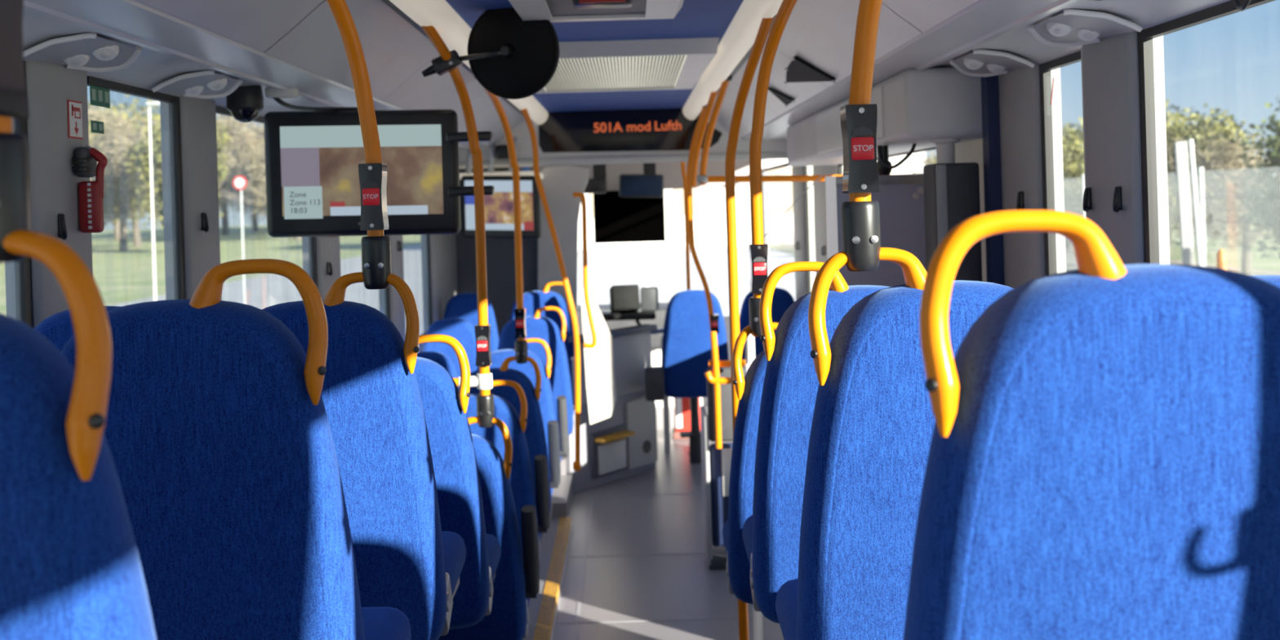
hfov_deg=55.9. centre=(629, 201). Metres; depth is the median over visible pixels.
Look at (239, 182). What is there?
road sign
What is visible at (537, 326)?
passenger seat
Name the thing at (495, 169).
case
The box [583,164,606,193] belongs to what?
camera
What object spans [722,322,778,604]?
passenger seat
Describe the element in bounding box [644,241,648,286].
window
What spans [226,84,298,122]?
dome camera
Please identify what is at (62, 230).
coat hook
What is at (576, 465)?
stanchion
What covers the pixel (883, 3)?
trim
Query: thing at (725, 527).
seat cushion
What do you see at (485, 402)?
socket
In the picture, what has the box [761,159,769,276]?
pillar
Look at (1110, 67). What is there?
pillar
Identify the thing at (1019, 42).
trim
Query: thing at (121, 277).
grass
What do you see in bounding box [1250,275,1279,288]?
passenger seat
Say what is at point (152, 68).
overhead panel
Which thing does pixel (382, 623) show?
seat cushion
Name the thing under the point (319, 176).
picture
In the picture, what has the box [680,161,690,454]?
stanchion
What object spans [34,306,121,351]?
passenger seat
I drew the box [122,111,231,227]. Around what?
tree
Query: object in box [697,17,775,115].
rail
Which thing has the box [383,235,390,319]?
window
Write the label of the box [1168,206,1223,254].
tree
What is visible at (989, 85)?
panel
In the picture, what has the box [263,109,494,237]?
screen
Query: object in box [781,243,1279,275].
yard
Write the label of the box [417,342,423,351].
wall
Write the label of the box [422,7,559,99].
round mirror
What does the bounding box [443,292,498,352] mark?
passenger seat
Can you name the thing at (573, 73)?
grille
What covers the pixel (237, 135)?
tree
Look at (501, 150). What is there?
speaker box
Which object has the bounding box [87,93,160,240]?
tree
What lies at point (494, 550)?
seat cushion
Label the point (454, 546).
seat cushion
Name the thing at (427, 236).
window
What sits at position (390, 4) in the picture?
rail
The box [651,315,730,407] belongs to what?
wall
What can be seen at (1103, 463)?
passenger seat
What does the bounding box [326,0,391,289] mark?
pole
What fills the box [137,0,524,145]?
ceiling
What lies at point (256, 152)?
tree
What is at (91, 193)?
hammer
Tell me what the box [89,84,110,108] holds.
sticker
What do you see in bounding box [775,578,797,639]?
seat cushion
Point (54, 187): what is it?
pillar
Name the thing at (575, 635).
trim
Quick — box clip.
[1233,0,1250,11]
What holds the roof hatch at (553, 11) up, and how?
attached to the ceiling at (695, 19)
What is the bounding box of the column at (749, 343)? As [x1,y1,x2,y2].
[744,333,763,639]
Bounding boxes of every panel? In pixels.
[0,0,31,262]
[23,32,142,71]
[151,70,243,98]
[786,66,982,166]
[949,48,1035,76]
[980,75,1004,285]
[1026,8,1142,47]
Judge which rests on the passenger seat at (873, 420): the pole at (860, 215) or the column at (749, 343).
the pole at (860, 215)
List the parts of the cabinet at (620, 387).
cab door, rail, access panel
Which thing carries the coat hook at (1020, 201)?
attached to the pillar at (1020, 104)
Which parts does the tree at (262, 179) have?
crown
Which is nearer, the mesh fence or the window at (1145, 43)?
the window at (1145, 43)
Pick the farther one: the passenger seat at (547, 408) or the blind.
the blind
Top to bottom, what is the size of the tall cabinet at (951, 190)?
1.950 m
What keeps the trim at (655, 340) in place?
attached to the wall at (655, 354)
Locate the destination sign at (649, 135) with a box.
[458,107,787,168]
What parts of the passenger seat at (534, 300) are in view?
grab handle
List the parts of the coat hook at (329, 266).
hook plate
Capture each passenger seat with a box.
[0,229,155,639]
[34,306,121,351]
[60,258,411,639]
[262,271,466,639]
[413,333,501,629]
[417,351,458,377]
[422,318,477,377]
[438,416,539,639]
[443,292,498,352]
[457,355,560,518]
[466,380,549,568]
[476,337,568,538]
[497,306,574,435]
[510,281,573,394]
[661,289,728,463]
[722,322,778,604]
[739,287,795,359]
[742,261,889,623]
[775,247,1013,639]
[902,209,1279,639]
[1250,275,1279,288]
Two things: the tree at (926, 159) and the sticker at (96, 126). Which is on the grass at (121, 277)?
the tree at (926, 159)
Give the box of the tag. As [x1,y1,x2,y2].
[522,166,529,171]
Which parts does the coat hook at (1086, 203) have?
hook plate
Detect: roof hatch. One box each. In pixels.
[508,0,683,22]
[537,37,719,93]
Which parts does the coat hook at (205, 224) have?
hook plate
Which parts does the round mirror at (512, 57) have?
clamp knob, arm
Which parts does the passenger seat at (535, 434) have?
grab handle, seat frame, armrest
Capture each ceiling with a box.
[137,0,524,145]
[445,0,743,111]
[709,0,977,138]
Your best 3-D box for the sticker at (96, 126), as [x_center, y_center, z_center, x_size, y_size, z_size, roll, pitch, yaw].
[-1.306,-0.184,2.960,0.002,0.030,0.070,-2,0,0]
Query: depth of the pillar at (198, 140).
3.54 m
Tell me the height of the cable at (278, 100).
0.046 m
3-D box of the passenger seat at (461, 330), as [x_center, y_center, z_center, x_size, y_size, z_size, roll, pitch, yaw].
[-1.052,1.222,7.434,0.408,1.059,0.602,-2,0,0]
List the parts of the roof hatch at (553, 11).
hatch panel, handle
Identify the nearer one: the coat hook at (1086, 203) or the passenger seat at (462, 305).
the coat hook at (1086, 203)
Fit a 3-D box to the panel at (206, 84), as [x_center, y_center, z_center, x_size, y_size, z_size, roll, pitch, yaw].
[-1.203,-0.327,3.386,0.168,0.061,0.314,-2,0,0]
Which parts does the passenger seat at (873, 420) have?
grab handle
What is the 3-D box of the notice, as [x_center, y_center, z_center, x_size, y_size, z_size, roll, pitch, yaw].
[-1.280,-0.190,2.787,0.004,0.087,0.070,-2,0,0]
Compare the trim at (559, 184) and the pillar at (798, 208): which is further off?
the trim at (559, 184)
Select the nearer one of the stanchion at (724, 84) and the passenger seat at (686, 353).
the stanchion at (724, 84)
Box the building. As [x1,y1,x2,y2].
[577,151,925,249]
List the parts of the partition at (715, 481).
white plate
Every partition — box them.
[455,166,537,339]
[700,366,745,569]
[824,173,926,286]
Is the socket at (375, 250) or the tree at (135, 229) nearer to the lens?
the socket at (375, 250)
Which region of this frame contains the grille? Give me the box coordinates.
[544,54,686,91]
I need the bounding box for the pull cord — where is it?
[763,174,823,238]
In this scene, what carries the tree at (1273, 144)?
on the yard at (790, 245)
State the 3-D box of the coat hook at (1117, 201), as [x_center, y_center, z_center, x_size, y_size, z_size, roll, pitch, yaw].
[1.104,-0.006,2.735,0.016,0.059,0.056,-2,0,32]
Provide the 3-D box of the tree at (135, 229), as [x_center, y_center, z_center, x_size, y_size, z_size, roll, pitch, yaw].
[-36.124,-1.510,87.634,8.897,9.992,8.596,-2,0,-15]
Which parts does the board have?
post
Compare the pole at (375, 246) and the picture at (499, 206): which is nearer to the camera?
the pole at (375, 246)
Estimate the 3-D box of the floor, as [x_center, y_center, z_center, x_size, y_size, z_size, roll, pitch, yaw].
[-0.023,1.891,7.100,2.520,0.060,7.600,-2,0,0]
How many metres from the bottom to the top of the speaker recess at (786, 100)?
0.093 m
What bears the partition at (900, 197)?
on the floor
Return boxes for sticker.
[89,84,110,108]
[90,120,104,133]
[1050,77,1053,105]
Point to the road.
(262, 291)
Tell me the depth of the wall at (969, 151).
3.90 m
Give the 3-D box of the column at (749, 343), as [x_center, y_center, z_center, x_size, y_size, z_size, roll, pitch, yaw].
[0.514,1.185,4.987,0.050,1.320,0.066,-2,0,0]
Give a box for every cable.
[272,97,357,111]
[876,143,916,168]
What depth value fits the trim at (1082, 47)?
2.96 m
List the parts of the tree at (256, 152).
crown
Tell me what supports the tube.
on the tall cabinet at (951, 190)
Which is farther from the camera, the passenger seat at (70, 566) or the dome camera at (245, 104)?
the dome camera at (245, 104)
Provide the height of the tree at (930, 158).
4.729 m
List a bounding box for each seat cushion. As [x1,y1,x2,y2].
[361,606,411,639]
[441,531,466,595]
[486,533,501,582]
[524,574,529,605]
[722,520,728,555]
[742,515,752,564]
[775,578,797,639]
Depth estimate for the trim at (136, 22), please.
2.73 m
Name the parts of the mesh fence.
panel, post, panel, post, panel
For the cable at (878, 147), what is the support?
hanging from the wall
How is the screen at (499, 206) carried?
attached to the wall partition at (500, 252)
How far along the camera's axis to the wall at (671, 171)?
10.30 m
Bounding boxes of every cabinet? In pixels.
[564,287,665,493]
[923,162,982,281]
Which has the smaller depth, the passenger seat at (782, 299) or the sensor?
the sensor
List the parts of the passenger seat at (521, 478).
grab handle, seat frame, armrest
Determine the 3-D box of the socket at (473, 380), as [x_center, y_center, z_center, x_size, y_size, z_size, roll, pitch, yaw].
[-0.532,0.592,3.975,0.061,0.036,0.036,-2,0,-9]
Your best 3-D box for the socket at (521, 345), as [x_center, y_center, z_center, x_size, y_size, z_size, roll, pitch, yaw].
[-0.500,0.689,5.549,0.058,0.106,0.059,-2,0,0]
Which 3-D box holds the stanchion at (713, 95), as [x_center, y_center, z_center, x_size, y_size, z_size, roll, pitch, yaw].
[0.386,-0.335,6.186,0.056,0.506,0.383,-2,0,-17]
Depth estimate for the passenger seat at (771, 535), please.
2.55 m
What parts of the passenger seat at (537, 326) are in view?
grab handle, armrest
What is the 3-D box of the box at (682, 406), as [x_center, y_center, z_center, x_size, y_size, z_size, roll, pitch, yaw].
[0.450,1.667,9.480,0.240,0.360,0.200,-2,0,0]
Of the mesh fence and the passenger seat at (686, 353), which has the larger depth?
the mesh fence
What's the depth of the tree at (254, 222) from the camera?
143.67 m
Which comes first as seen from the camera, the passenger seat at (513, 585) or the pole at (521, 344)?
the passenger seat at (513, 585)
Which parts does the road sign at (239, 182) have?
post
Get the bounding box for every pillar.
[4,59,93,328]
[160,95,221,300]
[302,235,341,299]
[378,235,405,342]
[420,234,457,332]
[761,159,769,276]
[791,165,815,300]
[812,164,843,276]
[998,62,1066,288]
[1082,31,1169,265]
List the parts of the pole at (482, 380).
rail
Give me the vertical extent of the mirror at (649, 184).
0.333 m
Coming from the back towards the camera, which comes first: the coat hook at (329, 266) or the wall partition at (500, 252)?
the wall partition at (500, 252)
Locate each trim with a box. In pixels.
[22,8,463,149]
[23,0,489,150]
[263,0,511,127]
[537,165,588,403]
[555,493,765,639]
[577,302,668,350]
[720,3,920,127]
[740,0,1078,142]
[769,0,1230,141]
[1080,47,1087,218]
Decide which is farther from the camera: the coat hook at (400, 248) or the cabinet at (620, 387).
the cabinet at (620, 387)
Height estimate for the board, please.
2.748 m
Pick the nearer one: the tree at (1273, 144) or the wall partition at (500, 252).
the wall partition at (500, 252)
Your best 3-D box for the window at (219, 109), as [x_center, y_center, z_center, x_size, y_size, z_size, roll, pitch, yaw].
[-1.296,0.267,4.357,0.021,1.153,1.185,-2,0,0]
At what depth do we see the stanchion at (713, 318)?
7.24 m
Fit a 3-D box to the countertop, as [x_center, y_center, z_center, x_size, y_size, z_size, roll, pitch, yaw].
[-0.066,0.817,8.750,0.500,0.050,0.400,-2,0,0]
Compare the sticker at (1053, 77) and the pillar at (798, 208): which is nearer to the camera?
the sticker at (1053, 77)
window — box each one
[12,60,33,328]
[86,75,185,299]
[215,105,317,287]
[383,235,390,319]
[419,234,431,335]
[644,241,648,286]
[761,162,790,243]
[803,165,811,293]
[837,146,936,174]
[1039,50,1080,275]
[1137,0,1275,263]
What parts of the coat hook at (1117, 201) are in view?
hook plate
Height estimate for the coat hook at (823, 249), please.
0.059 m
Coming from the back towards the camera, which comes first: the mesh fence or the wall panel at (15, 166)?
the mesh fence
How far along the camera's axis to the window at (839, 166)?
5.03 m
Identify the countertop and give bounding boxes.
[599,308,656,320]
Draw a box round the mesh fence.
[1063,166,1279,275]
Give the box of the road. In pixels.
[110,244,582,335]
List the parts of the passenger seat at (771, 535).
seat frame, grab handle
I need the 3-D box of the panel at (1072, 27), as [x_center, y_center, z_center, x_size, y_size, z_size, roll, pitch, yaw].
[1.021,-0.393,2.746,0.168,0.061,0.314,-2,0,0]
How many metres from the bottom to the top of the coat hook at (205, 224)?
0.059 m
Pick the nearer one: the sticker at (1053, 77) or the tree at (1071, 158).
the sticker at (1053, 77)
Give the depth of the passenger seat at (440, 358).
6.24 m
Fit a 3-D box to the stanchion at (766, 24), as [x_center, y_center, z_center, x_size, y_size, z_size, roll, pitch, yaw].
[0.398,0.630,3.775,0.079,2.436,0.406,-2,0,-18]
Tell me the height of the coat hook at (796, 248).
0.059 m
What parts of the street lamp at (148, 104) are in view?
post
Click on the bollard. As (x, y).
(1221, 258)
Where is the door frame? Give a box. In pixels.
[660,335,670,452]
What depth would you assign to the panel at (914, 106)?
3.71 m
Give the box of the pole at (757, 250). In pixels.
[748,0,797,337]
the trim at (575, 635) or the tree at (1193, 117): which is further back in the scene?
the tree at (1193, 117)
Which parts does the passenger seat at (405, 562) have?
grab handle, seat frame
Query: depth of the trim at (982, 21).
3.13 m
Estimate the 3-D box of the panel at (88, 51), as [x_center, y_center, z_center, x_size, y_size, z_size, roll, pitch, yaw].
[-1.203,-0.327,2.666,0.168,0.061,0.314,-2,0,0]
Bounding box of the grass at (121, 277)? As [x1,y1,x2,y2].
[0,195,1279,315]
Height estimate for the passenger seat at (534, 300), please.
1.114 m
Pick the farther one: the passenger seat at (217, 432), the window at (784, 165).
the window at (784, 165)
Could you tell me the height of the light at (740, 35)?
0.098 m
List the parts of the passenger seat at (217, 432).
grab handle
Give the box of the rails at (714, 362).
[704,331,745,448]
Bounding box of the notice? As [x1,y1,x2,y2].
[66,99,83,139]
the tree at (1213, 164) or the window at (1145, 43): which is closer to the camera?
the window at (1145, 43)
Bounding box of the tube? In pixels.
[930,137,959,163]
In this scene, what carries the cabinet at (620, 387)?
on the floor
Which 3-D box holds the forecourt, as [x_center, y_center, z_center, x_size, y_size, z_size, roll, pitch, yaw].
[1.966,2.157,36.750,8.200,0.070,50.500,-2,0,0]
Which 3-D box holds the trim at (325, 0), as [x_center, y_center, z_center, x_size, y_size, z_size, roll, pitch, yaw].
[-0.807,-0.464,3.752,0.225,0.173,7.104,-2,0,0]
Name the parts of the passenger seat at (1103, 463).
grab handle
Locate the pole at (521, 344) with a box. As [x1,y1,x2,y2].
[474,76,528,364]
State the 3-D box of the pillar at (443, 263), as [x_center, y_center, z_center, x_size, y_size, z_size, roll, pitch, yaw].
[-1.306,0.262,8.300,0.074,1.155,1.100,-2,0,0]
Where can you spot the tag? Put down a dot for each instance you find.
(524, 168)
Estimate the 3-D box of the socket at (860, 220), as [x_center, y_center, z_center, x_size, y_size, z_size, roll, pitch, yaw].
[0.354,0.052,1.846,0.058,0.106,0.059,-2,0,0]
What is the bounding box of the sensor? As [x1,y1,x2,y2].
[876,145,892,175]
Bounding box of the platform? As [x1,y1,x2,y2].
[522,456,573,639]
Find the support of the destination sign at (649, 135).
attached to the ceiling
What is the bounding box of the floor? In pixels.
[553,405,784,639]
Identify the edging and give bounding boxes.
[533,516,571,639]
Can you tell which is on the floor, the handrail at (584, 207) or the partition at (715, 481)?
the partition at (715, 481)
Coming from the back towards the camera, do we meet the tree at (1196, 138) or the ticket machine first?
the tree at (1196, 138)
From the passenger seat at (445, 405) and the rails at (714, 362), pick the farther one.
the rails at (714, 362)
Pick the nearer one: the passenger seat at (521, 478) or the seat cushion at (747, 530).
the seat cushion at (747, 530)
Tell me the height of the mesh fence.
2.480 m
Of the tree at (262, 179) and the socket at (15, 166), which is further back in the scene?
the tree at (262, 179)
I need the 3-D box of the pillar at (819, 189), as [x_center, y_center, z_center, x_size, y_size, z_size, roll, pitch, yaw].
[1.159,0.188,6.955,0.074,1.155,0.810,-2,0,0]
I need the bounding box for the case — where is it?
[493,167,509,172]
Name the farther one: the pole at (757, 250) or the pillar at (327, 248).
the pillar at (327, 248)
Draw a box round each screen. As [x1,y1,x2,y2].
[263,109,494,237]
[461,175,541,239]
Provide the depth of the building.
57.01 m
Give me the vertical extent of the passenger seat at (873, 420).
1.114 m
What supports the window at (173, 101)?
in the wall at (420, 346)
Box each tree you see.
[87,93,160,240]
[87,99,149,226]
[88,109,163,250]
[88,114,163,247]
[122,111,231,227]
[216,113,265,235]
[218,122,266,231]
[225,146,266,225]
[239,138,302,239]
[249,151,293,237]
[921,150,937,164]
[924,154,934,164]
[1062,116,1084,251]
[1164,98,1235,239]
[1165,110,1266,245]
[1166,131,1277,275]
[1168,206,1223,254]
[1226,96,1279,257]
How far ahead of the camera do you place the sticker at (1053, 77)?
3.23 m
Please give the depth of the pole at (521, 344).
5.53 m
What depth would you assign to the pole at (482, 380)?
3.96 m
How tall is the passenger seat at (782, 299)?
1.249 m
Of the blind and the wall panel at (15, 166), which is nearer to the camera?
the wall panel at (15, 166)
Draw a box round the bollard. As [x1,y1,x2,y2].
[1216,248,1227,270]
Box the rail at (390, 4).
[381,0,533,120]
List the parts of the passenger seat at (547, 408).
backrest, grab handle, armrest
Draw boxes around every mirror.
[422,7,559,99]
[618,162,663,197]
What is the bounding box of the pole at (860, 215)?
[840,0,882,271]
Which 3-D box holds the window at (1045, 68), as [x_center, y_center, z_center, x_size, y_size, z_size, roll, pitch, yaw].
[1.150,0.193,3.140,0.021,1.153,0.340,-2,0,0]
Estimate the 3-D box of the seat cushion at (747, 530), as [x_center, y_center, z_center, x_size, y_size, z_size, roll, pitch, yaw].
[0.506,0.851,2.905,0.440,0.124,0.430,-2,0,0]
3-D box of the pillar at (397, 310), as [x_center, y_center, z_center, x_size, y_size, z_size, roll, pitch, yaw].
[-1.306,0.262,6.595,0.074,1.155,0.350,-2,0,0]
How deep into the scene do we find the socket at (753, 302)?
3.27 m
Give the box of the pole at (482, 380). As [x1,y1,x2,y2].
[414,22,494,427]
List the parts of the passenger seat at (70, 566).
grab handle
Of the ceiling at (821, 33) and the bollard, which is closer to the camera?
the ceiling at (821, 33)
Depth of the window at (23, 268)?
2.57 m
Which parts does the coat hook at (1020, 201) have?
hook plate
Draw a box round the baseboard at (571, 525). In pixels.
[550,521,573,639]
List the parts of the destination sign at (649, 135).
sign glass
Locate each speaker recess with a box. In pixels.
[768,86,795,107]
[783,55,835,84]
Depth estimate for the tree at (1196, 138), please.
31.67 m
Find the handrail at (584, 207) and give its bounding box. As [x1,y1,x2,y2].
[573,191,596,348]
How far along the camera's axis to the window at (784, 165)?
10.23 m
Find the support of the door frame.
on the floor
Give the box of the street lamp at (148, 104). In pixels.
[146,101,159,301]
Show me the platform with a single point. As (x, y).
(562, 496)
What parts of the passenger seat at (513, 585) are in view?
grab handle, seat frame, armrest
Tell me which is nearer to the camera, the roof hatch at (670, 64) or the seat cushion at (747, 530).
the seat cushion at (747, 530)
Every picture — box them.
[280,124,443,218]
[464,180,533,230]
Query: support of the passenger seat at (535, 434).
on the platform
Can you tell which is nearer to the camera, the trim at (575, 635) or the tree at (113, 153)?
the trim at (575, 635)
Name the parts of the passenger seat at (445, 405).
grab handle, seat frame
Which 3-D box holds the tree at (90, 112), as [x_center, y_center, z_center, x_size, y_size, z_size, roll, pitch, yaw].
[-42.615,-2.109,94.365,12.280,11.700,12.347,-2,0,2]
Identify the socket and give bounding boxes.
[0,133,31,262]
[360,235,391,289]
[458,375,477,387]
[475,393,494,427]
[515,339,528,364]
[748,297,761,337]
[840,200,880,271]
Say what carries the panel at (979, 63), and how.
attached to the wall
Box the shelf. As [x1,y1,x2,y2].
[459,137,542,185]
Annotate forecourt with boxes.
[577,244,795,315]
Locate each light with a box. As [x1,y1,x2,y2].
[389,0,548,124]
[682,0,782,119]
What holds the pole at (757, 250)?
on the passenger seat at (748, 389)
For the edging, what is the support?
on the floor
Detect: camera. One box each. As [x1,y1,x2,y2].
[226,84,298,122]
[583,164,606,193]
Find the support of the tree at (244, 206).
on the grass at (121, 277)
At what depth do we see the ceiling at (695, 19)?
4.41 m
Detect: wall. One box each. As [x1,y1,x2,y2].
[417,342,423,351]
[538,160,749,191]
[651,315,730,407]
[955,137,986,282]
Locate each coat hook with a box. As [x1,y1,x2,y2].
[57,213,67,239]
[200,212,208,231]
[326,262,333,275]
[397,240,402,251]
[795,240,799,249]
[821,244,826,255]
[1016,191,1024,209]
[1082,186,1091,212]
[1112,186,1122,212]
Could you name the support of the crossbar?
attached to the stanchion at (724, 84)
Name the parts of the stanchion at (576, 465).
fixing knob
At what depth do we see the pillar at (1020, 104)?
3.39 m
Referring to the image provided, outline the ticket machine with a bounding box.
[608,284,639,312]
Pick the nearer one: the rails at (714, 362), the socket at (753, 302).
the socket at (753, 302)
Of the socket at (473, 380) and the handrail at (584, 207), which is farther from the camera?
the handrail at (584, 207)
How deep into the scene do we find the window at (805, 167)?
7.81 m
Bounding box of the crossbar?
[696,174,842,183]
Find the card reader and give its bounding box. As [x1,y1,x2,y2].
[640,286,658,311]
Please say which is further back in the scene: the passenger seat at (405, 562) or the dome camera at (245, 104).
the dome camera at (245, 104)
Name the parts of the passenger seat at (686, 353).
leg, backrest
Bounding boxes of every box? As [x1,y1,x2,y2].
[494,144,509,159]
[671,397,700,439]
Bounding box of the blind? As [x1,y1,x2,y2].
[592,190,665,243]
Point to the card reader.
(649, 295)
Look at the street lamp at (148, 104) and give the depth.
29.98 m
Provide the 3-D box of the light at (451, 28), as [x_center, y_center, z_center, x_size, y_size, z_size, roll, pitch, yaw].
[-0.589,-0.567,3.525,0.089,0.098,9.250,-2,0,0]
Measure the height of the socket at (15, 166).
0.106 m
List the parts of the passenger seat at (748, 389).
seat frame, backrest, grab handle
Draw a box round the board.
[1173,138,1203,266]
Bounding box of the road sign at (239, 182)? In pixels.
[232,175,247,304]
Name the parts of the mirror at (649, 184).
glass, arm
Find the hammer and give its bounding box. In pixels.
[71,145,107,233]
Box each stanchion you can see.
[520,107,581,471]
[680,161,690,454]
[686,103,719,333]
[689,87,719,186]
[698,75,732,185]
[724,14,776,639]
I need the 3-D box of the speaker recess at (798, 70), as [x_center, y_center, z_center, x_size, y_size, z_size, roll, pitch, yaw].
[0.615,-0.468,4.543,0.127,0.114,0.685,-2,0,-7]

